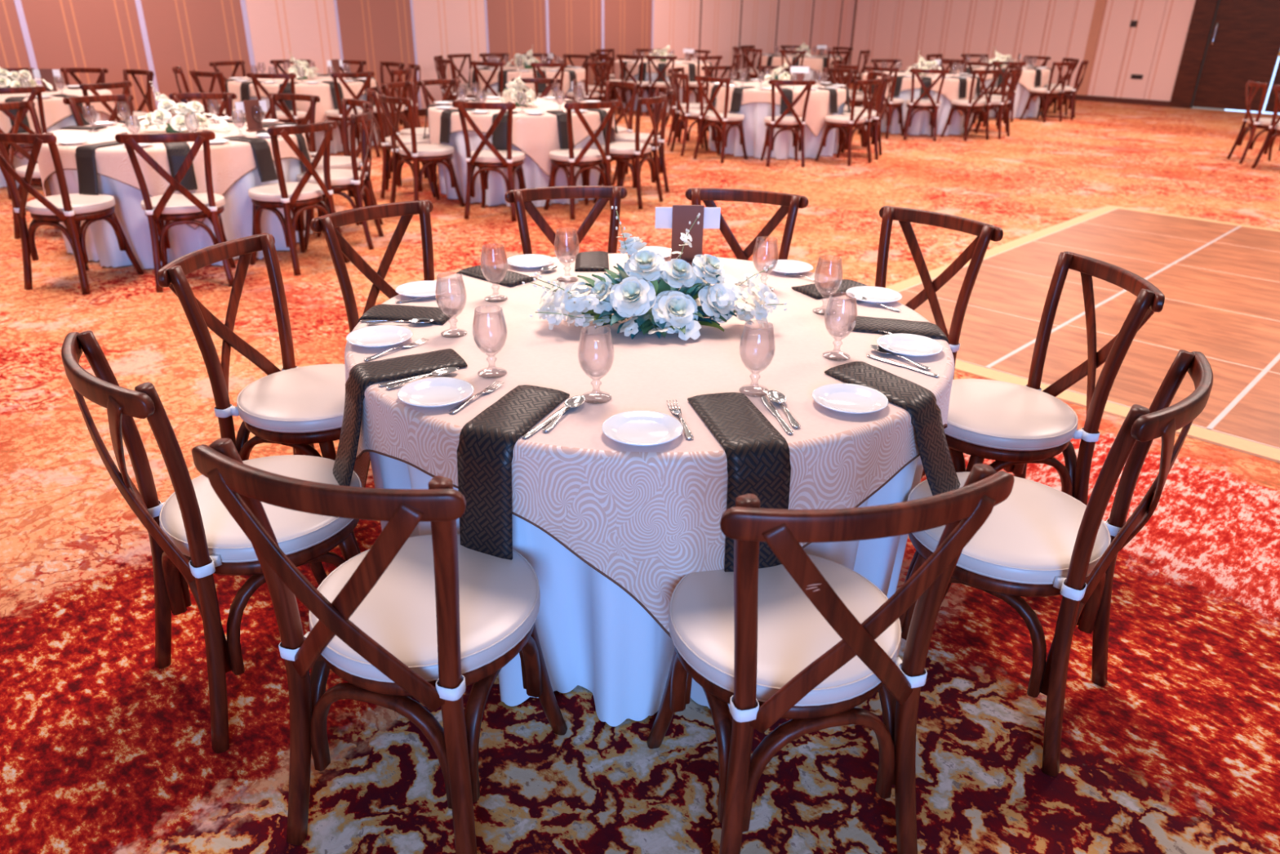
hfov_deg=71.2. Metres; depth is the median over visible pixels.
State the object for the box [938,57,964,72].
chair
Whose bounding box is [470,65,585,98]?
tablecloth
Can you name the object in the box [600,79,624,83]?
seat cushion
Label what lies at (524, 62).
flower arrangement
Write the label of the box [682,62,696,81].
napkin
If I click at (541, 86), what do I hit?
napkin
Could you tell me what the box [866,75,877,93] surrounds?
napkin
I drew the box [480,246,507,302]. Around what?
water goblet
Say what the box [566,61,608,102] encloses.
chair
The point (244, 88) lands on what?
napkin
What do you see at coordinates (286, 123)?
napkin
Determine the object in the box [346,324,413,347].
plate
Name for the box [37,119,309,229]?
tablecloth
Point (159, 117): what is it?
flower arrangement
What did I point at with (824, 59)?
napkin
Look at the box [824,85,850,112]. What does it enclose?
napkin
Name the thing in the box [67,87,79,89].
napkin
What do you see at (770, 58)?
napkin
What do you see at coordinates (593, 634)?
table skirt
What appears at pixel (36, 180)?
chair
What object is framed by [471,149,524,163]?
seat cushion
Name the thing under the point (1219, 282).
floor
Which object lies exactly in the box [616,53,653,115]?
chair
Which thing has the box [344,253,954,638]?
tablecloth
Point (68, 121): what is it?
table skirt
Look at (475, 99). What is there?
napkin
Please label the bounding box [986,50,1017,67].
flower arrangement
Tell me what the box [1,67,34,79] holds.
chair
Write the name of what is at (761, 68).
chair
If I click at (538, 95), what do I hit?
seat cushion
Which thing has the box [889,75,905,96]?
napkin
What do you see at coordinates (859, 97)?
seat cushion
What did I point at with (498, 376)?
water goblet
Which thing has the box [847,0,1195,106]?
wall
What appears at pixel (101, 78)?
chair
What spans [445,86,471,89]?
seat cushion
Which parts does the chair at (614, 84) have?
leg, rail, leg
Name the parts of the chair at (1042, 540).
leg, leg, seat frame, leg, leg, rail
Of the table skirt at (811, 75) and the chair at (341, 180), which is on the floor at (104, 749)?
the chair at (341, 180)
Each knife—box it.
[360,319,387,321]
[378,372,431,386]
[522,406,572,438]
[760,395,793,434]
[866,354,939,377]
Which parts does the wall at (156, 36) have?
wall panel, wall panel, wall panel, wall panel, wall panel, wall panel, baseboard, wall panel, wall panel, wall panel, wall panel, wall panel, wall panel, wall panel, wall panel, wall panel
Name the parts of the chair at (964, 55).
rail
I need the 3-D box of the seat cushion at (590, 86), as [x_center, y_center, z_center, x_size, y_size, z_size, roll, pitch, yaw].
[-0.749,-5.141,13.546,0.457,0.054,0.457,-15,29,-30]
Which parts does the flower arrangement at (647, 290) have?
flower stem, flower stem, flower stem, flower stem, flower stem, flower stem, flower stem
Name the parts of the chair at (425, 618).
leg, rail, seat frame, leg, leg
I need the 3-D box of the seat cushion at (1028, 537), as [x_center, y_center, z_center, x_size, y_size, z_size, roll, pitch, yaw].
[0.869,0.228,2.132,0.457,0.054,0.457,20,31,35]
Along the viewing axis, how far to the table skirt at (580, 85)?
12.62 m
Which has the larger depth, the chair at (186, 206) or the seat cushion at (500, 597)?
the chair at (186, 206)
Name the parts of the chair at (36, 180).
leg, rail, seat frame, leg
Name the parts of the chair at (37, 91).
leg, seat frame, rail, leg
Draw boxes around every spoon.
[366,317,434,324]
[386,366,458,388]
[528,265,556,276]
[542,395,585,431]
[767,390,800,427]
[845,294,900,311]
[870,344,930,369]
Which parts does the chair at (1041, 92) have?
leg, leg, seat frame, leg, rail, leg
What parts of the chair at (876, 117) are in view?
leg, seat frame, leg, leg, rail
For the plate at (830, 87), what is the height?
0.017 m
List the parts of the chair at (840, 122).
leg, leg, seat frame, leg, rail, leg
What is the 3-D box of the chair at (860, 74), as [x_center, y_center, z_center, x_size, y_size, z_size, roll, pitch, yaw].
[4.155,-6.875,17.456,0.552,0.907,0.504,18,30,32]
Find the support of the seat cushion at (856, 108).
on the chair at (874, 74)
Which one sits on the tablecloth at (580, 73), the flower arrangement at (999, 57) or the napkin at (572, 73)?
the napkin at (572, 73)
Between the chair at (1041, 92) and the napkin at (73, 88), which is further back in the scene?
the chair at (1041, 92)
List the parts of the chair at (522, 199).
leg, rail, leg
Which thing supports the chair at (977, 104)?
on the floor at (104, 749)
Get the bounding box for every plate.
[35,95,53,98]
[56,139,88,145]
[63,84,79,87]
[90,121,117,125]
[121,142,153,147]
[208,116,232,120]
[209,138,229,144]
[228,77,244,79]
[233,80,249,82]
[253,133,270,137]
[261,81,277,84]
[262,119,279,123]
[275,124,297,126]
[305,81,319,84]
[338,80,354,82]
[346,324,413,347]
[395,280,452,297]
[396,377,474,407]
[433,101,452,104]
[434,106,453,109]
[457,97,474,101]
[470,110,490,114]
[484,96,501,99]
[505,253,555,268]
[524,111,545,115]
[542,96,559,99]
[571,109,588,112]
[583,100,600,102]
[601,410,683,445]
[637,245,671,257]
[759,87,771,89]
[763,259,813,274]
[811,382,888,413]
[818,81,831,84]
[826,86,839,89]
[845,285,902,303]
[876,333,943,356]
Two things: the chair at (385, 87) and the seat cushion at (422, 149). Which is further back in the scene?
the chair at (385, 87)
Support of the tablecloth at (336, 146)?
on the round table
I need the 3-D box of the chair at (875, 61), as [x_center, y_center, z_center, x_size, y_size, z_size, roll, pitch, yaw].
[3.907,-5.267,14.012,0.504,0.907,0.552,-6,26,-14]
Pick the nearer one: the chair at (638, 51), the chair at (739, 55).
the chair at (739, 55)
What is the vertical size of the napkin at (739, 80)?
0.256 m
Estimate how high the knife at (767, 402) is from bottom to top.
0.003 m
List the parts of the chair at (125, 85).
leg, rail, leg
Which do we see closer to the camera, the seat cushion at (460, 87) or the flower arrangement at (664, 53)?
the seat cushion at (460, 87)
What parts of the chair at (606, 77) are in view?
leg, rail, leg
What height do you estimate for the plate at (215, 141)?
0.017 m
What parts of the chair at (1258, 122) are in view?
leg, leg, rail, seat frame, leg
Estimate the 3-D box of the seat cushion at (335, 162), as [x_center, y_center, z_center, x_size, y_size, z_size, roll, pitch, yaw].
[-2.351,-2.007,6.795,0.457,0.054,0.457,-18,31,-35]
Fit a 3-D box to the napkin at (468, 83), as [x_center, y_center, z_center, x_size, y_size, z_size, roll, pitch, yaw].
[-2.346,-5.070,12.952,0.324,0.276,0.139,2,25,3]
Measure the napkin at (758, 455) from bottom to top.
0.306 m
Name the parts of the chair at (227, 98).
leg, rail, leg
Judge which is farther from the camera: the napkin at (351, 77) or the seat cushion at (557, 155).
the napkin at (351, 77)
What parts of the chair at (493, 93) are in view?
leg, rail, leg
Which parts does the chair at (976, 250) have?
leg, rail, leg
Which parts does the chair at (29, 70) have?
rail, leg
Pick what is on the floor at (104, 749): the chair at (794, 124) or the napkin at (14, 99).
the chair at (794, 124)
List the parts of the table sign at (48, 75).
panel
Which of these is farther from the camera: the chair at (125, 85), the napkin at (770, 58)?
the napkin at (770, 58)
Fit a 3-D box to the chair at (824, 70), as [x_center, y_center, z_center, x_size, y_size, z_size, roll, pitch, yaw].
[2.413,-4.154,11.584,0.552,0.907,0.504,-21,33,-38]
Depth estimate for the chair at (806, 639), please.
1.60 m
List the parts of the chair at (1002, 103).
leg, leg, seat frame, leg, leg, rail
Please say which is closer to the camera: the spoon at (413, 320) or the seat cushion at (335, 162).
the spoon at (413, 320)
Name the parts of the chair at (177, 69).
rail, leg, leg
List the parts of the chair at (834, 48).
rail, leg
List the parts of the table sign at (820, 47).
panel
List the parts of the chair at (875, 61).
rail, leg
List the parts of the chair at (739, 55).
leg, leg, rail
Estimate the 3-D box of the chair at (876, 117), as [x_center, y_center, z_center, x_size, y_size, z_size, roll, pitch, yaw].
[2.652,-3.653,10.520,0.552,0.907,0.504,12,27,22]
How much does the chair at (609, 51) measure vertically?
0.907 m
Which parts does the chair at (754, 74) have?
leg, rail, seat frame, leg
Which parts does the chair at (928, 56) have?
rail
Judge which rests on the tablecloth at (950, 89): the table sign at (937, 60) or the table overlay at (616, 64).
the table sign at (937, 60)
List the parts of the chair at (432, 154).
leg, rail, leg, seat frame, leg, leg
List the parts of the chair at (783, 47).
rail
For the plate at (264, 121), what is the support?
on the tablecloth at (232, 160)
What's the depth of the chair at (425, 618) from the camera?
1.65 m
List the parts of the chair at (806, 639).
leg, leg, seat frame, rail, leg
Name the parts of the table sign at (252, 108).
panel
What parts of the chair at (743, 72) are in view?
leg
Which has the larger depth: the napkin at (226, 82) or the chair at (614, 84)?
the napkin at (226, 82)
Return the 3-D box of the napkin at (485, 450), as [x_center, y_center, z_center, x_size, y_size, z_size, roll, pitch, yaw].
[-0.279,0.092,2.001,0.134,0.281,0.299,10,27,19]
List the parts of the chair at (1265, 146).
rail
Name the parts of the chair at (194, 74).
leg, rail, leg, seat frame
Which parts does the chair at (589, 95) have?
seat frame, leg, rail, leg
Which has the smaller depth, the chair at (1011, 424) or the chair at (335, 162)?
the chair at (1011, 424)
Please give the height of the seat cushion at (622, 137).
0.054 m
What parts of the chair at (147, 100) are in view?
leg, rail, leg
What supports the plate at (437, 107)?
on the tablecloth at (535, 135)
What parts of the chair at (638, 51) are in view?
rail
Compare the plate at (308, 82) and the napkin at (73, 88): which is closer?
the napkin at (73, 88)
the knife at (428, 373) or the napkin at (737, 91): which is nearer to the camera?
the knife at (428, 373)
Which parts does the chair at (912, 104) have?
leg, leg, seat frame, rail, leg, leg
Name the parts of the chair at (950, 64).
rail, leg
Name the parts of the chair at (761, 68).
leg, rail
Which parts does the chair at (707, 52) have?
rail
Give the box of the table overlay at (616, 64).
[613,58,711,95]
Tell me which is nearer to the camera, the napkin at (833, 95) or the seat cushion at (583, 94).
the napkin at (833, 95)
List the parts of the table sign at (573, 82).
panel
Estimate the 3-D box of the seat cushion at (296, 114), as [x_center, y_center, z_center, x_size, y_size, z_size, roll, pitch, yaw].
[-3.850,-3.384,9.685,0.457,0.054,0.457,-1,25,-4]
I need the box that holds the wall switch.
[1129,20,1137,26]
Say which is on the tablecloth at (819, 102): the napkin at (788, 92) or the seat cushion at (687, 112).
the napkin at (788, 92)
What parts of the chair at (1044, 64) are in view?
rail, leg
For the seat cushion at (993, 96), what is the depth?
12.90 m
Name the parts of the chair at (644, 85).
leg, rail, seat frame, leg, leg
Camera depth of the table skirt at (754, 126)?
10.35 m
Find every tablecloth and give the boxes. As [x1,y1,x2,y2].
[0,86,117,159]
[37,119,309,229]
[226,74,377,131]
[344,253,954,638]
[427,97,615,176]
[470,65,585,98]
[707,80,847,136]
[862,71,981,116]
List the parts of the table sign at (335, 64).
panel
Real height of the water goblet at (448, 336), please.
0.164 m
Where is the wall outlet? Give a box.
[1130,74,1142,79]
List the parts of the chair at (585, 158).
leg, leg, seat frame, leg, rail, leg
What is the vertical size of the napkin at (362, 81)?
0.276 m
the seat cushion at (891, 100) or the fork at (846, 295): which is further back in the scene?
the seat cushion at (891, 100)
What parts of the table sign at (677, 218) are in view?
panel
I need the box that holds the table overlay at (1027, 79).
[947,64,1050,102]
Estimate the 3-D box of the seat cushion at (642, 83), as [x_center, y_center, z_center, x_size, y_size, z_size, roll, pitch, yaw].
[-0.040,-5.559,14.465,0.457,0.054,0.457,13,28,24]
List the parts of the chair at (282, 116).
leg, rail, seat frame, leg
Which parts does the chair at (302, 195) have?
leg, leg, seat frame, leg, rail, leg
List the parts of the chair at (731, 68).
leg, rail, leg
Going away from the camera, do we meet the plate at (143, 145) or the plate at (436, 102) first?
the plate at (143, 145)
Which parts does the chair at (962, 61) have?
rail, leg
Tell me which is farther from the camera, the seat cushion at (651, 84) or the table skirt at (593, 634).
the seat cushion at (651, 84)
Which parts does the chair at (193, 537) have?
rail, leg, leg, seat frame, leg, leg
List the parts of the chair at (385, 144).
rail, leg, leg, seat frame, leg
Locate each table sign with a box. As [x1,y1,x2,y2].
[32,68,61,91]
[235,99,266,132]
[326,59,342,72]
[547,52,554,67]
[571,79,578,102]
[654,204,720,266]
[683,48,693,61]
[790,66,808,80]
[817,44,826,55]
[933,58,941,74]
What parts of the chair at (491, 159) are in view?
leg, leg, rail, seat frame, leg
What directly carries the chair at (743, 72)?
on the floor at (104, 749)
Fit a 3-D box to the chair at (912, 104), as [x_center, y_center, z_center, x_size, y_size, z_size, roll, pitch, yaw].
[3.819,-4.372,12.097,0.504,0.907,0.552,4,25,6]
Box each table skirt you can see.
[0,111,110,187]
[47,158,313,269]
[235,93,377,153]
[368,451,923,726]
[437,130,604,206]
[480,80,584,99]
[617,72,706,112]
[708,102,844,159]
[762,65,837,83]
[861,88,977,135]
[977,78,1046,118]
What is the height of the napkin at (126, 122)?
0.256 m
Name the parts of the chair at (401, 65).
leg, rail, leg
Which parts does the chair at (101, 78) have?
leg, rail, leg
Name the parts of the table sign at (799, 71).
panel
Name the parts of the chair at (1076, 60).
leg, leg, rail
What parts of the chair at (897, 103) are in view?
leg, rail, seat frame, leg, leg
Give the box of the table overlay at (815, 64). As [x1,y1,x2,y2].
[760,53,843,82]
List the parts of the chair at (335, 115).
seat frame, leg, rail, leg, leg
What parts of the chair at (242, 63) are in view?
leg, rail, leg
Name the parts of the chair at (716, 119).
leg, rail, leg, seat frame, leg, leg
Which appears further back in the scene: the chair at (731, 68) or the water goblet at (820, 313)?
the chair at (731, 68)
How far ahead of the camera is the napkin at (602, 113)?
7.73 m
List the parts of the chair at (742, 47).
leg, rail, leg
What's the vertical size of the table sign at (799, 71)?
0.203 m
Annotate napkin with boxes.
[4,96,30,133]
[50,93,90,125]
[59,125,107,129]
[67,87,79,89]
[75,141,124,195]
[117,120,151,124]
[163,142,197,191]
[222,136,277,182]
[225,79,250,91]
[226,118,246,123]
[240,80,266,102]
[255,130,311,169]
[262,122,297,127]
[279,81,299,111]
[316,73,330,75]
[320,80,343,109]
[333,348,467,485]
[346,79,375,106]
[351,77,377,86]
[357,303,458,324]
[423,104,452,138]
[439,108,475,143]
[456,264,537,286]
[457,384,569,559]
[465,97,486,101]
[467,66,489,87]
[471,68,493,89]
[492,111,518,150]
[497,69,516,92]
[535,70,546,93]
[546,110,574,149]
[555,69,577,90]
[562,98,587,102]
[574,251,608,271]
[586,108,612,143]
[613,111,617,133]
[619,61,631,78]
[637,62,647,81]
[657,62,667,81]
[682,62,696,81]
[687,391,791,572]
[708,84,737,110]
[729,86,755,111]
[733,79,753,81]
[764,55,781,71]
[779,88,792,114]
[791,56,801,66]
[791,279,866,298]
[812,87,837,113]
[816,57,827,67]
[819,84,844,106]
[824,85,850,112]
[824,360,960,495]
[847,315,951,350]
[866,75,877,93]
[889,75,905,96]
[920,76,932,97]
[948,76,967,97]
[959,75,980,97]
[965,66,980,74]
[996,68,1008,87]
[1028,68,1041,86]
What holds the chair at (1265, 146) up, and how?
on the floor at (104, 749)
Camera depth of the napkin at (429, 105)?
7.88 m
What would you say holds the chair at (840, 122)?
on the floor at (104, 749)
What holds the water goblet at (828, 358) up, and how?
on the tablecloth at (646, 518)
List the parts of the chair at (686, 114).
leg, rail, leg, seat frame, leg, leg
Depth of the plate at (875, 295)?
2.80 m
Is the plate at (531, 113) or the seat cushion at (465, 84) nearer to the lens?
the plate at (531, 113)
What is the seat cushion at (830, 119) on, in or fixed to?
on the chair at (840, 122)
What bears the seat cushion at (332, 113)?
on the chair at (335, 115)
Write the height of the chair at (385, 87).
0.907 m
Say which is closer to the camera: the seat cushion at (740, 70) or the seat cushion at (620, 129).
the seat cushion at (620, 129)
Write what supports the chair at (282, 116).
on the floor at (104, 749)
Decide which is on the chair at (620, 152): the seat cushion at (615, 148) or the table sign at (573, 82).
the seat cushion at (615, 148)
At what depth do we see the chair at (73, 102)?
6.85 m
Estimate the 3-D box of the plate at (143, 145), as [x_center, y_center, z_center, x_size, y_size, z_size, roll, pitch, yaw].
[-3.061,-1.716,5.446,0.171,0.017,0.171,1,25,0]
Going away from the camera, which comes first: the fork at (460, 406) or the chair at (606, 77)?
the fork at (460, 406)
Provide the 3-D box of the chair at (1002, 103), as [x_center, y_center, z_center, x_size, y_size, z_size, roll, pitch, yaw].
[4.947,-4.522,12.457,0.552,0.907,0.504,22,32,37]
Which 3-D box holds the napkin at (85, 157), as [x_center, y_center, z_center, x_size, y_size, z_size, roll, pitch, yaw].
[-3.303,-1.596,5.497,0.139,0.276,0.324,8,26,15]
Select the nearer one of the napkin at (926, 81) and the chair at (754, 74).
the napkin at (926, 81)
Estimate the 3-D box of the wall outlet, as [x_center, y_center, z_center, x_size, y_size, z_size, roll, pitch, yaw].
[9.679,-6.820,17.410,0.210,0.080,0.015,23,33,39]
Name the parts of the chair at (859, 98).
rail, leg, seat frame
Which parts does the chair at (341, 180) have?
leg, leg, seat frame, leg, rail, leg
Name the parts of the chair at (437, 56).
leg, leg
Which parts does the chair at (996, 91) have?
leg, seat frame, rail, leg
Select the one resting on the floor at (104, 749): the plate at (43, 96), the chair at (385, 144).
the chair at (385, 144)
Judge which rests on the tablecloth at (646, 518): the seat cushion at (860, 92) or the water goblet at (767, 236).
the water goblet at (767, 236)
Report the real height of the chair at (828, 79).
0.907 m
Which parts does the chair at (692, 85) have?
seat frame, leg, rail, leg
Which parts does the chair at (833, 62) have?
leg, rail, leg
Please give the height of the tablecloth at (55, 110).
0.488 m
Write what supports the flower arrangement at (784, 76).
on the tablecloth at (819, 102)
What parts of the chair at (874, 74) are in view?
leg, rail, leg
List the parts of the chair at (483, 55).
leg, rail, leg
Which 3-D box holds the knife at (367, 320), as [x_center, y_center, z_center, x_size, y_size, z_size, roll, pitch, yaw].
[-0.686,-0.303,2.525,0.203,0.003,0.017,-3,25,-9]
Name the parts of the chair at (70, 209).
leg, rail, leg, seat frame, leg, leg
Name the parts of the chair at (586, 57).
leg, rail, leg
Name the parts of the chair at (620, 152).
leg, leg, seat frame, leg, rail, leg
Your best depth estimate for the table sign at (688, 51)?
15.47 m
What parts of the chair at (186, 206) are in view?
leg, leg, rail, seat frame, leg, leg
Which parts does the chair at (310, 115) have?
leg, rail, leg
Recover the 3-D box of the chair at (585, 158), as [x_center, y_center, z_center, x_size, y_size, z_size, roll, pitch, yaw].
[-0.507,-2.207,7.322,0.504,0.907,0.552,-18,31,-34]
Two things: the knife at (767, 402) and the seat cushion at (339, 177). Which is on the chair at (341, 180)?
the seat cushion at (339, 177)
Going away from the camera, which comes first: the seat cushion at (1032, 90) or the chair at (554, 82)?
the chair at (554, 82)
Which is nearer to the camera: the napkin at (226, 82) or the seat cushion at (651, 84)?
the napkin at (226, 82)
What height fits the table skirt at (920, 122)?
0.741 m
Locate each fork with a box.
[364,337,428,360]
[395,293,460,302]
[448,380,504,413]
[666,400,693,439]
[776,269,824,282]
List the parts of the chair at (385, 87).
leg, rail, leg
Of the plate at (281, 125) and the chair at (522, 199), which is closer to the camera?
the chair at (522, 199)
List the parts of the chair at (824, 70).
leg, rail, leg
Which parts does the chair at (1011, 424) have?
leg, seat frame, leg, rail, leg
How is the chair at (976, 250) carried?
on the floor at (104, 749)
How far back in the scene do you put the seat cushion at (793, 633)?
1.70 m
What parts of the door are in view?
frame, handle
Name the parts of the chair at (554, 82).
rail, leg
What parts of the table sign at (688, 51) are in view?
panel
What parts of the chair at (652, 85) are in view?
leg, rail, leg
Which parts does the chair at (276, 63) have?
leg, rail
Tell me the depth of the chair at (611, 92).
14.58 m
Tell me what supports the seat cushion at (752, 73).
on the chair at (754, 74)
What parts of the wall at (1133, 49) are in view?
wall panel, wall panel, wall panel, wall panel, wall panel, wall panel, wall panel, baseboard, wall panel, wall panel, wall panel, wall panel, wall panel, wall panel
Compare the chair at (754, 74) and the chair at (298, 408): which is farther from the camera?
the chair at (754, 74)
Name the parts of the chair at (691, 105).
leg, rail, leg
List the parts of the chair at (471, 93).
leg, rail, leg, seat frame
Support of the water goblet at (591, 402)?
on the tablecloth at (646, 518)
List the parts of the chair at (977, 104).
leg, seat frame, leg, rail, leg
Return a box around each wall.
[0,0,855,117]
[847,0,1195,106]
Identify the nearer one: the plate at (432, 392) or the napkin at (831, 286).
the plate at (432, 392)
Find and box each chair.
[0,85,47,199]
[0,100,59,239]
[0,132,144,294]
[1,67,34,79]
[60,67,108,85]
[61,330,362,753]
[62,93,133,125]
[79,80,132,124]
[114,69,154,121]
[115,129,236,292]
[156,233,355,536]
[168,92,236,119]
[172,66,225,117]
[189,70,245,119]
[191,438,567,853]
[208,60,246,101]
[246,72,310,145]
[248,120,350,275]
[266,93,319,157]
[270,59,311,74]
[296,108,383,250]
[305,98,383,225]
[310,200,434,333]
[324,71,380,157]
[339,60,366,72]
[366,67,411,151]
[366,86,438,198]
[376,61,405,141]
[377,93,465,206]
[380,80,433,185]
[387,63,421,135]
[416,79,461,119]
[433,55,471,97]
[435,57,477,100]
[447,53,471,86]
[452,100,525,221]
[469,61,507,98]
[479,53,509,64]
[504,186,627,256]
[511,78,560,97]
[522,53,555,62]
[530,62,567,98]
[543,99,619,219]
[562,53,591,69]
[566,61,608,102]
[587,55,613,101]
[590,52,629,111]
[592,93,666,208]
[595,48,617,100]
[604,80,640,176]
[611,86,673,191]
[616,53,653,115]
[635,48,662,55]
[644,55,677,116]
[646,463,1014,853]
[666,67,709,148]
[670,71,718,156]
[684,55,722,102]
[684,187,808,260]
[691,49,710,61]
[693,75,747,163]
[701,65,733,103]
[708,53,742,82]
[732,46,758,80]
[740,45,758,79]
[743,48,772,80]
[755,65,791,80]
[760,79,815,167]
[779,49,806,79]
[780,45,801,53]
[814,78,882,165]
[817,50,850,84]
[822,67,856,106]
[831,59,862,106]
[832,46,853,65]
[834,63,871,128]
[839,75,893,159]
[840,49,870,89]
[840,71,887,151]
[859,66,904,138]
[871,58,901,71]
[875,205,1003,457]
[898,349,1213,776]
[901,68,949,141]
[920,251,1164,505]
[924,59,956,72]
[926,53,942,69]
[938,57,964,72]
[940,69,1002,141]
[960,53,988,62]
[963,61,992,125]
[967,67,1022,138]
[972,64,1020,133]
[986,61,1026,122]
[1019,62,1075,122]
[1023,55,1050,66]
[1040,57,1079,115]
[1040,60,1088,119]
[1226,80,1279,164]
[1251,84,1279,168]
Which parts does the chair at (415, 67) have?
leg, rail, leg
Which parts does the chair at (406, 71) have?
seat frame, leg, rail, leg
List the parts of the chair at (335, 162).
leg, rail, leg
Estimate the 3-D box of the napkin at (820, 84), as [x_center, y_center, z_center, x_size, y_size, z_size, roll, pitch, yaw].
[2.356,-4.052,10.917,0.318,0.256,0.135,-6,26,-15]
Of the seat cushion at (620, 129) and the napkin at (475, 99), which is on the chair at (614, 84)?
the seat cushion at (620, 129)
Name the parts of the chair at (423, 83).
leg, rail, leg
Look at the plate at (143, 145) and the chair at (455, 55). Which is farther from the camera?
the chair at (455, 55)
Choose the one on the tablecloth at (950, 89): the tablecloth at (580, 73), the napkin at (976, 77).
the napkin at (976, 77)
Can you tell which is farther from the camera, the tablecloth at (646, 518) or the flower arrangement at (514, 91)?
the flower arrangement at (514, 91)
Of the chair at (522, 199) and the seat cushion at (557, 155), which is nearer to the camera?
the chair at (522, 199)
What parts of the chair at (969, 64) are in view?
leg, rail, leg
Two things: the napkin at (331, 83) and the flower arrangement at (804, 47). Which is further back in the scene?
the flower arrangement at (804, 47)
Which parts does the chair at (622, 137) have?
leg, leg, leg, leg, rail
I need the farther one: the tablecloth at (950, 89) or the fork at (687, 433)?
the tablecloth at (950, 89)
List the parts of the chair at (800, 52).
leg, rail, leg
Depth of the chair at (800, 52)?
16.68 m
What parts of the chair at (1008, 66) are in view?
leg, leg, leg, rail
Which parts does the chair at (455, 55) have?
leg, rail, leg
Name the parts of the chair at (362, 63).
rail, leg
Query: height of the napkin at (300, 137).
0.256 m
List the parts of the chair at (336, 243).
leg, rail, leg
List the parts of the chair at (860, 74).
leg, rail, leg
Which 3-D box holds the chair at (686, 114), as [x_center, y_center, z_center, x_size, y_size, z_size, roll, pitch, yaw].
[0.653,-3.680,10.509,0.552,0.907,0.504,-4,26,-11]
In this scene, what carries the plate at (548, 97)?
on the tablecloth at (535, 135)
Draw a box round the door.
[1168,0,1279,114]
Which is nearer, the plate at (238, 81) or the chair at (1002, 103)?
the plate at (238, 81)
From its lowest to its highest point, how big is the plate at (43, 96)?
0.017 m
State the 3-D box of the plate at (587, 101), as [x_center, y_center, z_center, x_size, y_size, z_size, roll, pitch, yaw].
[-0.450,-3.048,8.383,0.171,0.017,0.171,1,25,0]
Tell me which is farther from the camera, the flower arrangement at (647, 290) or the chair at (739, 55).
the chair at (739, 55)
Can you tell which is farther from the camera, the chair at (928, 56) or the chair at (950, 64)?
the chair at (928, 56)
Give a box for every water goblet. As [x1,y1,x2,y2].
[435,272,466,337]
[472,305,506,378]
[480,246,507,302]
[554,229,579,281]
[577,328,614,404]
[738,321,775,396]
[752,235,778,291]
[812,254,842,315]
[822,291,857,360]
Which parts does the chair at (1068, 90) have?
seat frame, leg, leg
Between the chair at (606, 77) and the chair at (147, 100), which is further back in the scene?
the chair at (606, 77)
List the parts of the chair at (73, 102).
leg, rail, leg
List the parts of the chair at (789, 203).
leg, rail, leg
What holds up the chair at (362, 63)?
on the floor at (104, 749)
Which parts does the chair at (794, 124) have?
leg, leg, seat frame, rail, leg, leg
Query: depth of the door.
16.30 m
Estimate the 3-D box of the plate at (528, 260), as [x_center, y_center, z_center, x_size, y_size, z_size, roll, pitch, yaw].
[-0.379,-0.567,3.086,0.171,0.017,0.171,1,25,0]
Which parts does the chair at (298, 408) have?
leg, rail, leg, seat frame, leg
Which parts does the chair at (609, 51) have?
leg, rail, leg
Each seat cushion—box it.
[15,163,40,177]
[26,193,115,215]
[117,111,146,120]
[141,192,225,213]
[159,455,362,562]
[201,104,225,112]
[210,108,245,117]
[236,364,345,432]
[248,182,323,201]
[264,111,306,119]
[296,168,364,186]
[305,155,362,169]
[308,534,540,682]
[324,108,362,117]
[373,104,404,112]
[385,135,430,146]
[398,143,453,156]
[400,127,429,136]
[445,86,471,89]
[448,88,477,95]
[459,83,470,86]
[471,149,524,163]
[482,92,507,97]
[534,93,559,97]
[549,148,602,161]
[566,91,599,97]
[587,84,605,90]
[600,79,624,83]
[600,142,651,154]
[613,133,660,143]
[615,125,626,133]
[626,80,648,86]
[648,81,670,87]
[668,555,901,706]
[675,102,707,109]
[680,108,718,116]
[684,81,710,86]
[705,112,744,121]
[738,69,757,72]
[749,71,772,75]
[764,115,805,124]
[817,73,840,77]
[824,115,866,124]
[840,111,879,119]
[843,106,872,111]
[848,89,862,94]
[848,94,871,101]
[874,97,904,104]
[906,99,940,106]
[906,472,1109,584]
[943,378,1077,450]
[951,99,986,106]
[974,97,1008,104]
[976,94,1006,99]
[987,87,1017,92]
[1029,88,1060,93]
[1045,83,1066,88]
[1046,86,1073,91]
[1247,117,1279,125]
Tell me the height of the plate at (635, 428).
0.017 m
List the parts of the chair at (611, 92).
rail, leg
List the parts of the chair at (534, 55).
rail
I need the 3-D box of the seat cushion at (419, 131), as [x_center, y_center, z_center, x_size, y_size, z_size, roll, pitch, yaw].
[-2.045,-2.794,8.487,0.457,0.054,0.457,11,27,20]
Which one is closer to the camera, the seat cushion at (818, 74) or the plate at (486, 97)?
the plate at (486, 97)
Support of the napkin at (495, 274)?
on the tablecloth at (646, 518)
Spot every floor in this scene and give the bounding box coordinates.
[0,83,1279,853]
[885,205,1279,462]
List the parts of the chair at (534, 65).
leg, rail, leg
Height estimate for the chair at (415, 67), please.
0.907 m
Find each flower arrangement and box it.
[0,66,53,90]
[135,81,230,133]
[287,52,319,79]
[499,68,539,106]
[505,44,544,68]
[521,205,786,340]
[643,42,675,62]
[762,56,791,86]
[795,38,811,56]
[905,50,946,75]
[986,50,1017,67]
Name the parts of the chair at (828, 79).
leg, rail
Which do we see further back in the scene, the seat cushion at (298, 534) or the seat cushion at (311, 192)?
the seat cushion at (311, 192)
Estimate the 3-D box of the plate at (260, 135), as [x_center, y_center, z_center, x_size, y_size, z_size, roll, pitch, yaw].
[-2.470,-1.933,5.932,0.171,0.017,0.171,1,25,0]

